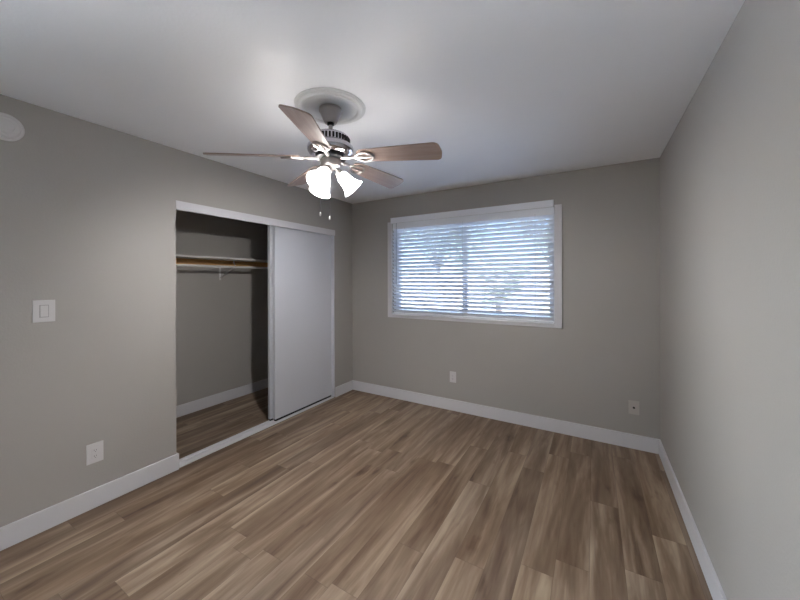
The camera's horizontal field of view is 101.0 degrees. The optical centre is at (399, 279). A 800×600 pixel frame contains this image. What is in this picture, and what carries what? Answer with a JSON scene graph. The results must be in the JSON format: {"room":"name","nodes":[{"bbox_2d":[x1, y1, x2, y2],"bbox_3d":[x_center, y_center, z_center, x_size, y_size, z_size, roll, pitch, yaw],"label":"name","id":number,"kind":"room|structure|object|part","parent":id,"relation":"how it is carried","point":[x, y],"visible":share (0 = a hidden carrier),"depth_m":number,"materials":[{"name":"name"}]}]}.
{"room":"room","nodes":[
{"label":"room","id":0,"kind":"room"},
{"bbox_2d":[0,94,352,526],"bbox_3d":[-1.861,0.225,2.355,0.120,2.440,4.673,0,0,30],"label":"wall","id":1,"kind":"structure","parent":0,"point":[88,209],"depth_m":2.10,"materials":[{"name":"paint"}]},
{"bbox_2d":[0,112,24,140],"bbox_3d":[-2.115,-0.823,1.767,0.044,0.144,0.144,0,0,30],"label":"smoke detector","id":2,"kind":"object","parent":1,"relation":"attached to","point":[11,129],"visible":1,"depth_m":1.77,"materials":[{"name":"white plastic"}]},
{"bbox_2d":[32,300,54,322],"bbox_3d":[-2.052,0.181,1.901,0.012,0.126,0.092,0,0,30],"label":"light switch","id":3,"kind":"object","parent":1,"relation":"attached to","point":[42,310],"visible":1,"depth_m":1.90,"materials":[{"name":"white plastic"}]},
{"bbox_3d":[-2.051,0.181,1.900,0.002,0.072,0.038,0,0,30],"label":"switch frame","id":4,"kind":"part","parent":3,"relation":"part of","materials":[{"name":"white plastic"}]},
{"bbox_2d":[0,452,178,550],"bbox_3d":[-2.009,1.385,2.013,0.058,0.121,1.190,0,0,30],"label":"baseboard","id":5,"kind":"structure","parent":1,"relation":"attached to","point":[13,533],"depth_m":2.03,"materials":[{"name":"white paint"}]},
{"bbox_2d":[86,440,102,465],"bbox_3d":[-1.938,1.100,2.095,0.009,0.125,0.083,0,0,30],"label":"power outlet","id":6,"kind":"object","parent":1,"relation":"attached to","point":[94,452],"visible":1,"depth_m":2.09,"materials":[{"name":"white plastic"}]},
{"bbox_2d":[92,446,98,458],"bbox_3d":[-1.935,1.100,2.093,0.002,0.068,0.033,0,0,30],"label":"receptacle","id":7,"kind":"object","parent":6,"relation":"attached to","point":[95,449],"depth_m":2.09,"materials":[{"name":"white plastic"}]},
{"bbox_2d":[176,200,334,235],"bbox_3d":[-1.260,-0.571,3.281,0.026,0.068,1.787,0,0,30],"label":"trim","id":8,"kind":"structure","parent":1,"relation":"attached to","point":[182,206],"depth_m":3.00,"materials":[{"name":"white paint"}]},
{"bbox_2d":[179,396,333,467],"bbox_3d":[-1.305,1.435,3.304,0.121,0.016,1.750,0,0,30],"label":"trim","id":9,"kind":"structure","parent":1,"relation":"attached to","point":[215,447],"depth_m":2.96,"materials":[{"name":"white paint"}]},
{"bbox_2d":[268,225,273,420],"bbox_3d":[-1.114,0.438,3.707,0.034,1.992,0.849,0,0,30],"label":"door","id":10,"kind":"structure","parent":1,"relation":"in","point":[270,241],"depth_m":3.34,"materials":[{"name":"paint"}]},
{"bbox_2d":[272,226,331,420],"bbox_3d":[-1.067,0.438,3.694,0.036,1.992,0.830,0,0,30],"label":"door","id":11,"kind":"structure","parent":1,"relation":"in","point":[302,363],"depth_m":3.62,"materials":[{"name":"paint"}]},
{"bbox_2d":[331,236,334,396],"bbox_3d":[-0.856,0.446,4.061,0.123,1.968,0.012,0,0,30],"label":"trim","id":12,"kind":"structure","parent":1,"relation":"attached to","point":[332,237],"depth_m":4.04,"materials":[{"name":"paint"}]},
{"bbox_2d":[335,380,352,396],"bbox_3d":[-0.706,1.381,4.184,0.013,0.121,0.326,0,0,30],"label":"baseboard","id":13,"kind":"structure","parent":1,"relation":"attached to","point":[346,387],"depth_m":4.16,"materials":[{"name":"white paint"}]},
{"bbox_2d":[176,210,267,405],"bbox_3d":[-2.276,0.226,3.701,0.120,2.440,2.773,0,0,30],"label":"wall","id":14,"kind":"structure","parent":0,"point":[222,325],"depth_m":3.85,"materials":[{"name":"paint"}]},
{"bbox_2d":[176,378,267,417],"bbox_3d":[-2.191,1.385,3.711,0.013,0.121,2.673,0,0,30],"label":"baseboard","id":15,"kind":"structure","parent":14,"relation":"attached to","point":[193,406],"depth_m":3.84,"materials":[{"name":"white paint"}]},
{"bbox_2d":[176,254,267,266],"bbox_3d":[-2.080,-0.199,3.643,0.280,0.093,2.673,0,0,30],"label":"closet shelf","id":16,"kind":"object","parent":14,"relation":"attached to","point":[180,259],"visible":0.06,"depth_m":3.74,"materials":[{"name":"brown wood"}]},
{"bbox_2d":[219,260,235,279],"bbox_3d":[-1.982,-0.110,3.790,0.299,0.230,0.022,0,0,30],"label":"rod bracket","id":17,"kind":"object","parent":14,"relation":"attached to","point":[220,276],"visible":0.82,"depth_m":3.86,"materials":[{"name":"white metal"}]},
{"bbox_2d":[0,388,712,599],"bbox_3d":[-0.862,1.492,1.792,4.489,0.100,4.953,0,0,30],"label":"floor","id":18,"kind":"structure","parent":0,"point":[353,495],"depth_m":1.97,"materials":[{"name":"brown wood"}]},
{"bbox_2d":[0,0,744,203],"bbox_3d":[-0.868,-1.058,1.792,4.489,0.120,4.953,0,0,30],"label":"ceiling","id":19,"kind":"structure","parent":0,"point":[506,90],"depth_m":1.59,"materials":[{"name":"paint"}]},
{"bbox_2d":[203,103,441,219],"bbox_3d":[-0.370,-0.664,1.932,1.250,0.650,1.234,0,0,30],"label":"ceiling fan","id":20,"kind":"object","parent":19,"relation":"hanging from","point":[331,147],"visible":1,"depth_m":1.83,"materials":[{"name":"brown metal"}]},
{"bbox_3d":[-0.797,-0.676,1.789,0.480,0.044,0.132,-5,1,-17],"label":"blade","id":21,"kind":"part","parent":20,"relation":"part of","materials":[{"name":"brown wood"}]},
{"bbox_3d":[-0.641,-0.703,2.251,0.132,0.044,0.480,0,-1,-35],"label":"blade","id":22,"kind":"part","parent":20,"relation":"part of","materials":[{"name":"brown wood"}]},
{"bbox_3d":[-0.407,-0.677,1.498,0.132,0.044,0.480,0,5,1],"label":"blade","id":23,"kind":"part","parent":20,"relation":"part of","materials":[{"name":"brown wood"}]},
{"bbox_3d":[-0.432,-0.559,1.805,0.130,0.143,0.142,0,0,30],"label":"lamp shade","id":24,"kind":"part","parent":20,"relation":"part of","materials":[{"name":"white glass"}]},
{"bbox_3d":[-0.472,-0.559,2.000,0.141,0.143,0.129,0,0,30],"label":"lamp shade","id":25,"kind":"part","parent":20,"relation":"part of","materials":[{"name":"white glass"}]},
{"bbox_3d":[-0.429,-0.581,1.828,0.051,0.064,0.061,0,0,30],"label":"bulb","id":26,"kind":"part","parent":20,"relation":"part of","materials":[{"name":"white glass"}]},
{"bbox_3d":[-0.402,-0.706,1.912,0.176,0.025,0.176,0,0,30],"label":"hub plate","id":27,"kind":"part","parent":20,"relation":"part of","materials":[{"name":"silver metal"}]},
{"bbox_3d":[-0.286,-0.560,1.937,0.135,0.143,0.133,0,0,30],"label":"lamp shade","id":28,"kind":"part","parent":20,"relation":"part of","materials":[{"name":"white glass"}]},
{"bbox_3d":[-0.154,-0.704,2.244,0.132,0.044,0.480,0,-1,37],"label":"blade","id":29,"kind":"part","parent":20,"relation":"part of","materials":[{"name":"brown wood"}]},
{"bbox_3d":[-0.010,-0.682,1.779,0.480,0.044,0.132,4,1,19],"label":"blade","id":30,"kind":"part","parent":20,"relation":"part of","materials":[{"name":"brown wood"}]},
{"bbox_2d":[294,87,365,124],"bbox_3d":[-0.403,-0.988,1.912,0.404,0.022,0.404,0,0,30],"label":"ceiling medallion","id":31,"kind":"object","parent":19,"relation":"attached to","point":[310,100],"visible":0.8,"depth_m":1.84,"materials":[{"name":"paint"}]},
{"bbox_2d":[352,158,659,438],"bbox_3d":[0.350,0.219,3.858,4.489,2.440,0.160,0,0,30],"label":"wall","id":32,"kind":"structure","parent":0,"point":[604,355],"depth_m":3.07,"materials":[{"name":"paint"}]},
{"bbox_2d":[450,371,455,382],"bbox_3d":[0.581,1.071,3.626,0.072,0.118,0.009,0,0,30],"label":"power outlet","id":33,"kind":"object","parent":32,"relation":"attached to","point":[452,374],"visible":1,"depth_m":3.62,"materials":[{"name":"white plastic"}]},
{"bbox_2d":[392,314,554,327],"bbox_3d":[0.704,0.437,3.600,1.800,0.038,0.126,0,0,30],"label":"trim","id":34,"kind":"structure","parent":32,"relation":"attached to","point":[533,324],"depth_m":3.46,"materials":[{"name":"white paint"}]},
{"bbox_2d":[388,204,561,327],"bbox_3d":[0.682,-0.123,3.561,1.924,1.158,0.016,0,0,30],"label":"trim","id":35,"kind":"structure","parent":32,"relation":"attached to","point":[557,208],"depth_m":3.09,"materials":[{"name":"white paint"}]},
{"bbox_2d":[396,223,554,322],"bbox_3d":[0.744,-0.134,3.670,1.800,1.105,0.065,0,0,30],"label":"window","id":36,"kind":"structure","parent":32,"relation":"in","point":[551,223],"depth_m":3.64,"materials":[{"name":"plastic"}]},
{"bbox_2d":[391,200,553,323],"bbox_3d":[0.684,-0.167,3.580,1.804,1.166,0.080,0,0,30],"label":"window blind","id":37,"kind":"object","parent":36,"relation":"attached to","point":[448,277],"visible":0.98,"depth_m":3.49,"materials":[{"name":"white plastic"}]},
{"bbox_3d":[0.690,0.407,3.577,1.786,0.018,0.048,0,0,30],"label":"rail","id":38,"kind":"part","parent":37,"relation":"part of","materials":[{"name":"white plastic"}]},
{"bbox_2d":[353,380,659,453],"bbox_3d":[0.757,1.377,3.520,3.209,0.121,0.013,0,0,30],"label":"baseboard","id":39,"kind":"structure","parent":32,"relation":"attached to","point":[643,443],"depth_m":3.24,"materials":[{"name":"white paint"}]},
{"bbox_2d":[628,400,638,414],"bbox_3d":[1.985,1.087,2.797,0.075,0.115,0.014,0,0,30],"label":"cable plate","id":40,"kind":"object","parent":32,"relation":"attached to","point":[633,405],"visible":1,"depth_m":2.80,"materials":[{"name":"white plastic"}]},
{"bbox_2d":[660,0,799,599],"bbox_3d":[1.008,0.217,0.668,0.120,2.440,4.673,0,0,30],"label":"wall","id":41,"kind":"structure","parent":0,"point":[730,165],"depth_m":1.23,"materials":[{"name":"paint"}]},
{"bbox_2d":[659,440,726,599],"bbox_3d":[0.954,1.377,0.702,0.013,0.121,4.647,0,0,30],"label":"baseboard","id":42,"kind":"structure","parent":41,"relation":"attached to","point":[717,593],"depth_m":1.76,"materials":[{"name":"white paint"}]},
{"bbox_3d":[-2.506,0.227,2.286,0.920,2.440,0.100,0,0,30],"label":"wall","id":43,"kind":"structure","parent":0,"visible":0},
{"bbox_2d":[176,264,267,268],"bbox_3d":[-1.963,-0.143,3.575,0.027,0.027,2.673,0,0,30],"label":"closet rod","id":44,"kind":"object","parent":43,"relation":"attached to","point":[178,265],"visible":0.32,"depth_m":3.56,"materials":[{"name":"white metal"}]},
{"label":"outside","id":45,"kind":"structure","parent":0,"visible":0},
{"bbox_3d":[1.249,1.737,3.574,32.000,0.100,51.423,0,0,30],"label":"ground","id":46,"kind":"structure","parent":45,"visible":0},
{"bbox_2d":[403,224,490,268],"bbox_3d":[1.142,-1.053,13.264,5.421,5.490,5.194,0,0,30],"label":"leafy tree","id":47,"kind":"object","parent":46,"relation":"on","point":[487,224],"visible":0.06,"depth_m":12.98,"materials":[{"name":"green plant"}]},
{"bbox_2d":[402,275,548,316],"bbox_3d":[4.699,0.768,9.446,26.000,1.820,0.240,0,0,30],"label":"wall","id":48,"kind":"structure","parent":46,"relation":"on","point":[473,275],"depth_m":10.61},
{"bbox_2d":[469,261,533,310],"bbox_3d":[2.453,0.623,7.924,1.402,2.142,1.489,0,0,-1],"label":"young tree","id":49,"kind":"object","parent":46,"relation":"on","point":[533,261],"visible":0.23,"depth_m":7.77,"materials":[{"name":"green plant"}]},
{"bbox_2d":[500,219,548,261],"bbox_3d":[5.326,-0.727,11.554,4.387,4.818,4.059,0,0,30],"label":"tree","id":50,"kind":"object","parent":46,"relation":"on","point":[544,219],"visible":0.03,"depth_m":11.37,"materials":[{"name":"green plant"}]}
]}

